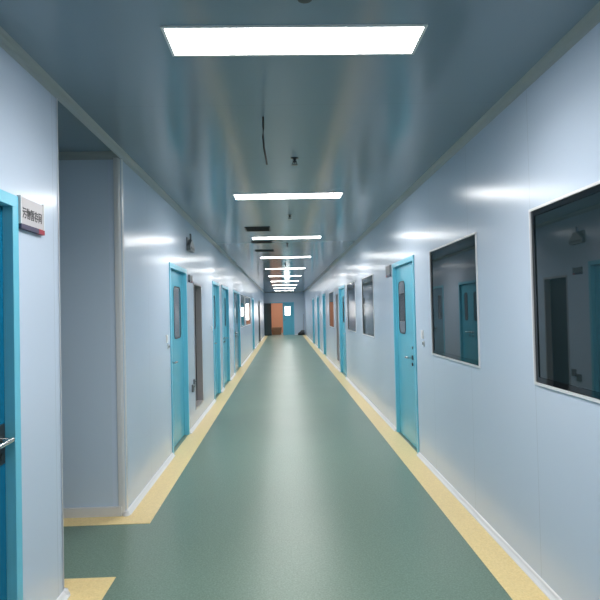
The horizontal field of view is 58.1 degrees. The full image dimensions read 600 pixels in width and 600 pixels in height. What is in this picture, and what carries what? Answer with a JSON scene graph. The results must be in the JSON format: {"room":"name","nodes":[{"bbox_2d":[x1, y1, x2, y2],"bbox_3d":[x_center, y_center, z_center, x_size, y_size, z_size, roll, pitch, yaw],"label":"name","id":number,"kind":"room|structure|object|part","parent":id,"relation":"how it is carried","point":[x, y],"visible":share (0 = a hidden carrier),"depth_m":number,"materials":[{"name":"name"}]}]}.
{"room":"laboratory corridor","nodes":[
{"label":"laboratory corridor","id":0,"kind":"room"},
{"bbox_2d":[58,160,112,507],"bbox_3d":[-4.300,0.323,4.165,5.650,2.820,0.100,-1,-1,-2],"label":"wall","id":1,"kind":"structure","parent":0,"point":[83,184],"depth_m":4.20,"materials":[{"name":"white paint"}]},
{"bbox_2d":[58,151,119,159],"bbox_3d":[-4.279,-1.064,4.120,5.750,0.050,0.050,-1,-1,-2],"label":"trim","id":2,"kind":"structure","parent":1,"relation":"attached to","point":[94,155],"depth_m":4.21,"materials":[{"name":"metal"}]},
{"bbox_2d":[63,506,129,517],"bbox_3d":[-4.202,1.692,4.089,5.780,0.075,0.060,-1,-1,-2],"label":"baseboard","id":3,"kind":"structure","parent":1,"relation":"attached to","point":[107,511],"depth_m":4.15,"materials":[{"name":"metal"}]},
{"bbox_2d":[0,47,264,599],"bbox_3d":[-1.790,0.509,16.146,0.100,2.820,38.400,-1,-1,-2],"label":"wall","id":4,"kind":"structure","parent":0,"point":[155,233],"depth_m":4.18,"materials":[{"name":"white paint"}]},
{"bbox_2d":[0,189,22,599],"bbox_3d":[-1.335,0.561,1.969,0.130,2.120,1.120,-1,-1,-2],"label":"door","id":5,"kind":"structure","parent":4,"relation":"in","point":[11,546],"depth_m":2.48,"materials":[{"name":"paint"}]},
{"bbox_3d":[-1.342,0.650,2.427,0.008,0.180,0.048,-1,-1,-2],"label":"handle plate","id":6,"kind":"part","parent":5,"relation":"part of","materials":[{"name":"metal"}]},
{"bbox_3d":[-1.310,0.630,2.369,0.058,0.027,0.142,-1,-1,-2],"label":"handle","id":7,"kind":"part","parent":5,"relation":"part of","materials":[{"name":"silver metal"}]},
{"bbox_2d":[17,195,44,235],"bbox_3d":[-1.333,-0.416,2.680,0.021,0.158,0.250,-1,-1,-2],"label":"room sign","id":8,"kind":"object","parent":4,"relation":"attached to","point":[30,213],"visible":1,"depth_m":2.66,"materials":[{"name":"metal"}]},
{"bbox_3d":[-1.335,-0.426,2.680,0.016,0.130,0.234,-1,-1,-2],"label":"sign plate","id":9,"kind":"part","parent":8,"relation":"part of","materials":[{"name":"white plastic"}]},
{"bbox_2d":[57,103,63,588],"bbox_3d":[-1.390,0.233,3.019,0.109,2.820,0.032,-1,-1,-2],"label":"trim","id":10,"kind":"structure","parent":4,"relation":"attached to","point":[57,103],"depth_m":3.01,"materials":[{"name":"metal"}]},
{"bbox_2d":[63,588,69,594],"bbox_3d":[-1.308,1.623,2.998,0.060,0.037,0.060,-1,-1,-2],"label":"baseboard","id":11,"kind":"structure","parent":4,"relation":"attached to","point":[65,590],"depth_m":2.99,"materials":[{"name":"white plastic"}]},
{"bbox_2d":[113,157,127,514],"bbox_3d":[-1.402,0.258,4.222,0.059,2.820,0.055,-1,-1,-2],"label":"trim","id":12,"kind":"structure","parent":4,"relation":"attached to","point":[118,198],"depth_m":4.20,"materials":[{"name":"metal"}]},
{"bbox_2d":[0,26,264,292],"bbox_3d":[-1.749,-0.879,16.176,0.046,0.046,38.400,-1,-1,-2],"label":"trim","id":13,"kind":"structure","parent":4,"relation":"attached to","point":[7,42],"depth_m":3.37,"materials":[{"name":"metal"}]},
{"bbox_2d":[56,335,264,599],"bbox_3d":[-1.690,1.899,16.120,0.036,0.036,38.400,-1,-1,-2],"label":"baseboard","id":14,"kind":"structure","parent":4,"relation":"attached to","point":[62,596],"depth_m":5.14,"materials":[{"name":"white plastic"}]},
{"bbox_2d":[169,262,189,453],"bbox_3d":[-1.476,0.655,6.451,0.122,2.120,1.050,-1,-1,-2],"label":"door","id":15,"kind":"structure","parent":4,"relation":"in","point":[178,307],"depth_m":6.61,"materials":[{"name":"paint"}]},
{"bbox_3d":[-1.492,0.152,6.561,0.010,0.630,0.400,-1,-1,-2],"label":"vision frame","id":16,"kind":"part","parent":15,"relation":"part of","materials":[{"name":"grey metal"}]},
{"bbox_3d":[-1.493,0.152,6.561,0.004,0.610,0.380,-1,-1,-2],"label":"vision pane","id":17,"kind":"part","parent":15,"relation":"part of","materials":[{"name":"clear glass"}]},
{"bbox_2d":[186,234,194,252],"bbox_3d":[-1.462,-0.768,7.216,0.060,0.235,0.340,-1,-1,-2],"label":"fire alarm","id":18,"kind":"object","parent":4,"relation":"attached to","point":[189,242],"visible":1,"depth_m":7.13,"materials":[{"name":"grey plastic"}]},
{"bbox_2d":[188,275,192,282],"bbox_3d":[-1.472,-0.284,7.256,0.021,0.100,0.220,-1,-1,-2],"label":"room sign","id":19,"kind":"object","parent":4,"relation":"attached to","point":[189,276],"visible":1,"depth_m":7.22,"materials":[{"name":"grey plastic"}]},
{"bbox_2d":[193,283,202,408],"bbox_3d":[-1.525,0.650,7.870,0.101,1.770,0.690,-1,-1,-2],"label":"doorway","id":20,"kind":"object","parent":4,"relation":"attached to","point":[196,287],"visible":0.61,"depth_m":8.18,"materials":[{"name":"grey metal"}]},
{"bbox_3d":[-1.569,0.651,7.869,0.013,1.710,0.630,-1,-1,-2],"label":"panel","id":21,"kind":"part","parent":20,"relation":"part of","materials":[{"name":"grey metal"}]},
{"bbox_2d":[212,281,220,396],"bbox_3d":[-1.585,0.730,10.018,0.122,2.120,0.950,-1,-1,-2],"label":"door","id":22,"kind":"structure","parent":4,"relation":"in","point":[215,286],"depth_m":10.34,"materials":[{"name":"paint"}]},
{"bbox_3d":[-1.599,0.225,10.028,0.004,0.610,0.310,-1,-1,-2],"label":"vision pane","id":23,"kind":"part","parent":22,"relation":"part of","materials":[{"name":"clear glass"}]},
{"bbox_2d":[222,285,229,384],"bbox_3d":[-1.634,0.764,11.642,0.122,2.120,1.300,-1,-1,-2],"label":"door","id":24,"kind":"structure","parent":4,"relation":"in","point":[225,290],"depth_m":12.00,"materials":[{"name":"paint"}]},
{"bbox_2d":[233,290,240,370],"bbox_3d":[-1.720,0.823,14.440,0.122,2.120,1.900,-1,-1,-2],"label":"door","id":25,"kind":"structure","parent":4,"relation":"in","point":[236,295],"depth_m":14.85,"materials":[{"name":"paint"}]},
{"bbox_2d":[240,294,244,327],"bbox_3d":[-1.802,0.332,16.524,0.109,0.990,1.550,-1,-1,-2],"label":"window","id":26,"kind":"structure","parent":4,"relation":"in","point":[242,301],"depth_m":16.59,"materials":[{"name":"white glass"}]},
{"bbox_2d":[245,296,250,325],"bbox_3d":[-1.878,0.384,19.023,0.109,0.990,2.650,-1,-1,-2],"label":"window","id":27,"kind":"structure","parent":4,"relation":"in","point":[247,299],"depth_m":18.92,"materials":[{"name":"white glass"}]},
{"bbox_2d":[252,298,254,348],"bbox_3d":[-1.954,0.984,22.110,0.122,2.120,1.150,-1,-1,-2],"label":"door","id":28,"kind":"structure","parent":4,"relation":"in","point":[252,298],"depth_m":22.62,"materials":[{"name":"paint"}]},
{"bbox_2d":[258,301,260,340],"bbox_3d":[-2.121,1.099,27.581,0.122,2.120,1.700,-1,-1,-2],"label":"door","id":29,"kind":"structure","parent":4,"relation":"in","point":[258,301],"depth_m":28.36,"materials":[{"name":"grey metal"}]},
{"bbox_2d":[271,303,282,332],"bbox_3d":[-0.840,0.919,37.431,5.800,2.820,4.100,-1,-1,-2],"label":"wall","id":30,"kind":"structure","parent":0,"point":[276,308],"depth_m":39.35,"materials":[{"name":"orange paint"}]},
{"bbox_2d":[264,292,304,333],"bbox_3d":[-1.004,0.882,35.425,2.850,2.820,0.100,-1,-1,-2],"label":"wall","id":31,"kind":"structure","parent":0,"point":[298,298],"depth_m":35.40,"materials":[{"name":"paint"}]},
{"bbox_2d":[264,302,294,335],"bbox_3d":[-1.414,1.225,35.310,2.072,2.150,0.627,-1,-1,-21],"label":"door","id":32,"kind":"structure","parent":31,"relation":"in","point":[288,307],"depth_m":35.39,"materials":[{"name":"paint"}]},
{"bbox_3d":[-0.808,0.713,35.437,0.350,0.570,0.004,-1,-1,-2],"label":"vision pane","id":33,"kind":"part","parent":32,"relation":"part of","materials":[{"name":"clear glass"}]},
{"bbox_2d":[0,0,599,291],"bbox_3d":[-3.323,-0.917,16.129,8.600,0.100,38.600,-1,-1,-2],"label":"ceiling","id":34,"kind":"structure","parent":0,"point":[366,128],"depth_m":3.25,"materials":[{"name":"grey metal"}]},
{"bbox_2d":[244,227,270,231],"bbox_3d":[-0.645,-1.083,8.259,0.380,0.010,0.400,-1,-1,-2],"label":"ceiling vent","id":35,"kind":"object","parent":34,"relation":"in","point":[248,229],"visible":1,"depth_m":8.25,"materials":[{"name":"black metal"}]},
{"bbox_2d":[246,227,268,230],"bbox_3d":[-0.645,-1.082,8.259,0.340,0.006,0.332,-1,-1,-2],"label":"grille","id":36,"kind":"object","parent":35,"relation":"attached to","point":[247,228],"depth_m":8.21,"materials":[{"name":"black metal"}]},
{"bbox_2d":[251,241,271,243],"bbox_3d":[-0.693,-1.051,9.808,0.380,0.010,0.260,-1,-1,-2],"label":"ceiling vent","id":37,"kind":"object","parent":34,"relation":"in","point":[252,242],"visible":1,"depth_m":9.78,"materials":[{"name":"black metal"}]},
{"bbox_2d":[255,250,273,251],"bbox_3d":[-0.736,-1.021,11.207,0.380,0.010,0.260,-1,-1,-2],"label":"ceiling vent","id":38,"kind":"object","parent":34,"relation":"in","point":[255,250],"visible":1,"depth_m":11.16,"materials":[{"name":"black metal"}]},
{"bbox_2d":[262,117,267,164],"bbox_3d":[-0.229,-1.036,3.516,0.034,0.316,0.015,-2,-1,10],"label":"hanging cable","id":39,"kind":"object","parent":34,"relation":"hanging from","point":[262,117],"visible":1,"depth_m":3.51,"materials":[{"name":"black plastic"}]},
{"bbox_2d":[260,256,310,257],"bbox_3d":[-0.335,-1.002,12.657,1.190,0.007,0.275,-1,-1,-2],"label":"recessed light","id":40,"kind":"object","parent":34,"relation":"in","point":[286,256],"visible":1,"depth_m":12.63,"materials":[{"name":"white plastic"}]},
{"bbox_2d":[266,268,304,268],"bbox_3d":[-0.437,-0.932,16.015,1.190,0.007,0.275,-1,-1,-2],"label":"recessed light","id":41,"kind":"object","parent":34,"relation":"in","point":[266,268],"visible":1,"depth_m":15.97,"materials":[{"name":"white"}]},
{"bbox_2d":[251,236,320,239],"bbox_3d":[-0.232,-1.073,9.299,1.190,0.007,0.275,-1,-1,-2],"label":"recessed light","id":42,"kind":"object","parent":34,"relation":"in","point":[281,237],"visible":1,"depth_m":9.29,"materials":[{"name":"white"}]},
{"bbox_2d":[233,192,343,199],"bbox_3d":[-0.130,-1.143,5.942,1.190,0.007,0.275,-1,-1,-2],"label":"recessed light","id":43,"kind":"object","parent":34,"relation":"in","point":[323,194],"visible":1,"depth_m":5.93,"materials":[{"name":"white plastic"}]},
{"bbox_2d":[160,24,427,56],"bbox_3d":[-0.026,-1.215,2.534,1.190,0.007,0.275,-1,-1,-2],"label":"recessed light","id":44,"kind":"object","parent":34,"relation":"in","point":[349,39],"visible":1,"depth_m":2.52,"materials":[{"name":"white plastic"}]},
{"bbox_2d":[291,157,297,165],"bbox_3d":[-0.045,-1.149,4.486,0.068,0.059,0.068,-1,-1,-2],"label":"sprinkler","id":45,"kind":"object","parent":34,"relation":"attached to","point":[292,158],"visible":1,"depth_m":4.47,"materials":[{"name":"metal"}]},
{"bbox_2d":[298,0,311,3],"bbox_3d":[0.018,-1.199,2.102,0.068,0.059,0.068,-1,-1,-2],"label":"sprinkler","id":46,"kind":"object","parent":34,"relation":"attached to","point":[300,1],"visible":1,"depth_m":2.12,"materials":[{"name":"metal"}]},
{"bbox_2d":[63,333,549,599],"bbox_3d":[-3.172,2.046,18.406,10.186,0.103,43.407,-1,-1,1],"label":"floor","id":47,"kind":"structure","parent":0,"point":[292,491],"depth_m":4.03,"materials":[{"name":"green plastic"}]},
{"bbox_2d":[272,330,280,334],"bbox_3d":[-1.579,2.172,36.331,0.550,0.306,0.400,-1,-1,-13],"label":"cardboard box","id":48,"kind":"object","parent":47,"relation":"on","point":[274,332],"visible":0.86,"depth_m":36.14,"materials":[{"name":"brown cardboard"}]},
{"bbox_2d":[272,327,281,329],"bbox_3d":[-1.554,1.930,36.337,0.620,0.176,0.420,-1,-1,4],"label":"cardboard box","id":49,"kind":"object","parent":48,"relation":"on","point":[273,328],"visible":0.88,"depth_m":36.13,"materials":[{"name":"brown cardboard"}]},
{"bbox_2d":[304,22,599,599],"bbox_3d":[0.958,0.448,16.231,0.100,2.820,38.400,-1,-1,-2],"label":"wall","id":50,"kind":"structure","parent":0,"point":[523,454],"depth_m":3.40,"materials":[{"name":"white paint"}]},
{"bbox_2d":[312,298,314,342],"bbox_3d":[0.677,0.989,25.317,0.122,2.120,1.200,-1,-1,-2],"label":"door","id":51,"kind":"structure","parent":50,"relation":"in","point":[313,298],"depth_m":25.85,"materials":[{"name":"paint"}]},
{"bbox_2d":[317,296,319,347],"bbox_3d":[0.786,0.914,21.770,0.122,2.120,1.100,-1,-1,-2],"label":"door","id":52,"kind":"structure","parent":50,"relation":"in","point":[318,296],"depth_m":22.25,"materials":[{"name":"paint"}]},
{"bbox_2d":[322,293,326,355],"bbox_3d":[0.882,0.848,18.597,0.122,2.120,1.150,-1,-1,-2],"label":"door","id":53,"kind":"structure","parent":50,"relation":"in","point":[323,295],"depth_m":19.10,"materials":[{"name":"paint"}]},
{"bbox_2d":[329,291,333,327],"bbox_3d":[0.963,0.279,15.784,0.109,1.020,1.500,-1,-1,-2],"label":"window","id":54,"kind":"structure","parent":50,"relation":"in","point":[331,299],"depth_m":15.80,"materials":[{"name":"black glass"}]},
{"bbox_2d":[336,293,339,362],"bbox_3d":[1.026,0.717,14.046,0.101,1.770,0.560,-1,-1,-2],"label":"doorway","id":55,"kind":"object","parent":50,"relation":"attached to","point":[337,314],"visible":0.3,"depth_m":14.29,"materials":[{"name":"metal"}]},
{"bbox_2d":[338,285,346,376],"bbox_3d":[1.056,0.728,12.911,0.122,2.120,1.230,-1,-1,-2],"label":"door","id":56,"kind":"structure","parent":50,"relation":"in","point":[341,288],"depth_m":13.28,"materials":[{"name":"paint"}]},
{"bbox_2d":[347,281,355,331],"bbox_3d":[1.105,0.141,11.118,0.109,1.000,1.320,-1,-1,-2],"label":"window","id":57,"kind":"structure","parent":50,"relation":"in","point":[351,299],"depth_m":11.12,"materials":[{"name":"black glass"}]},
{"bbox_2d":[361,274,374,337],"bbox_3d":[1.171,0.100,8.960,0.109,0.990,1.220,-1,-1,-2],"label":"window","id":58,"kind":"structure","parent":50,"relation":"in","point":[368,326],"depth_m":8.95,"materials":[{"name":"black glass"}]},
{"bbox_2d":[386,265,390,276],"bbox_3d":[1.162,-0.379,7.108,0.021,0.148,0.260,-1,-1,-2],"label":"room sign","id":59,"kind":"object","parent":50,"relation":"attached to","point":[388,268],"visible":1,"depth_m":7.06,"materials":[{"name":"grey plastic"}]},
{"bbox_2d":[392,255,418,453],"bbox_3d":[1.252,0.589,6.285,0.136,2.120,1.130,-1,-1,-2],"label":"door","id":60,"kind":"structure","parent":50,"relation":"in","point":[403,274],"depth_m":6.34,"materials":[{"name":"paint"}]},
{"bbox_3d":[1.229,0.089,6.495,0.010,0.630,0.330,-1,-1,-2],"label":"vision frame","id":61,"kind":"part","parent":60,"relation":"part of","materials":[{"name":"black rubber"}]},
{"bbox_3d":[1.229,0.089,6.495,0.004,0.610,0.310,-1,-1,-2],"label":"vision pane","id":62,"kind":"part","parent":60,"relation":"part of","materials":[{"name":"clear glass"}]},
{"bbox_2d":[305,334,561,599],"bbox_3d":[0.922,1.841,16.201,0.036,0.036,38.400,-1,-1,-2],"label":"baseboard","id":63,"kind":"structure","parent":50,"relation":"attached to","point":[544,587],"depth_m":3.79,"materials":[{"name":"white plastic"}]},
{"bbox_2d":[304,1,599,291],"bbox_3d":[0.853,-0.937,16.257,0.046,0.046,38.400,-1,-1,-2],"label":"trim","id":64,"kind":"structure","parent":50,"relation":"attached to","point":[591,19],"depth_m":3.26,"materials":[{"name":"metal"}]},
{"bbox_2d":[429,232,480,367],"bbox_3d":[1.308,0.011,4.493,0.109,0.980,1.240,-1,-1,-2],"label":"window","id":65,"kind":"structure","parent":50,"relation":"in","point":[453,266],"depth_m":4.38,"materials":[{"name":"black glass"}]},
{"bbox_2d":[528,180,599,402],"bbox_3d":[1.371,-0.032,2.414,0.109,0.980,1.240,-1,-1,-2],"label":"window","id":66,"kind":"structure","parent":50,"relation":"in","point":[564,231],"depth_m":2.67,"materials":[{"name":"black glass"}]}
]}

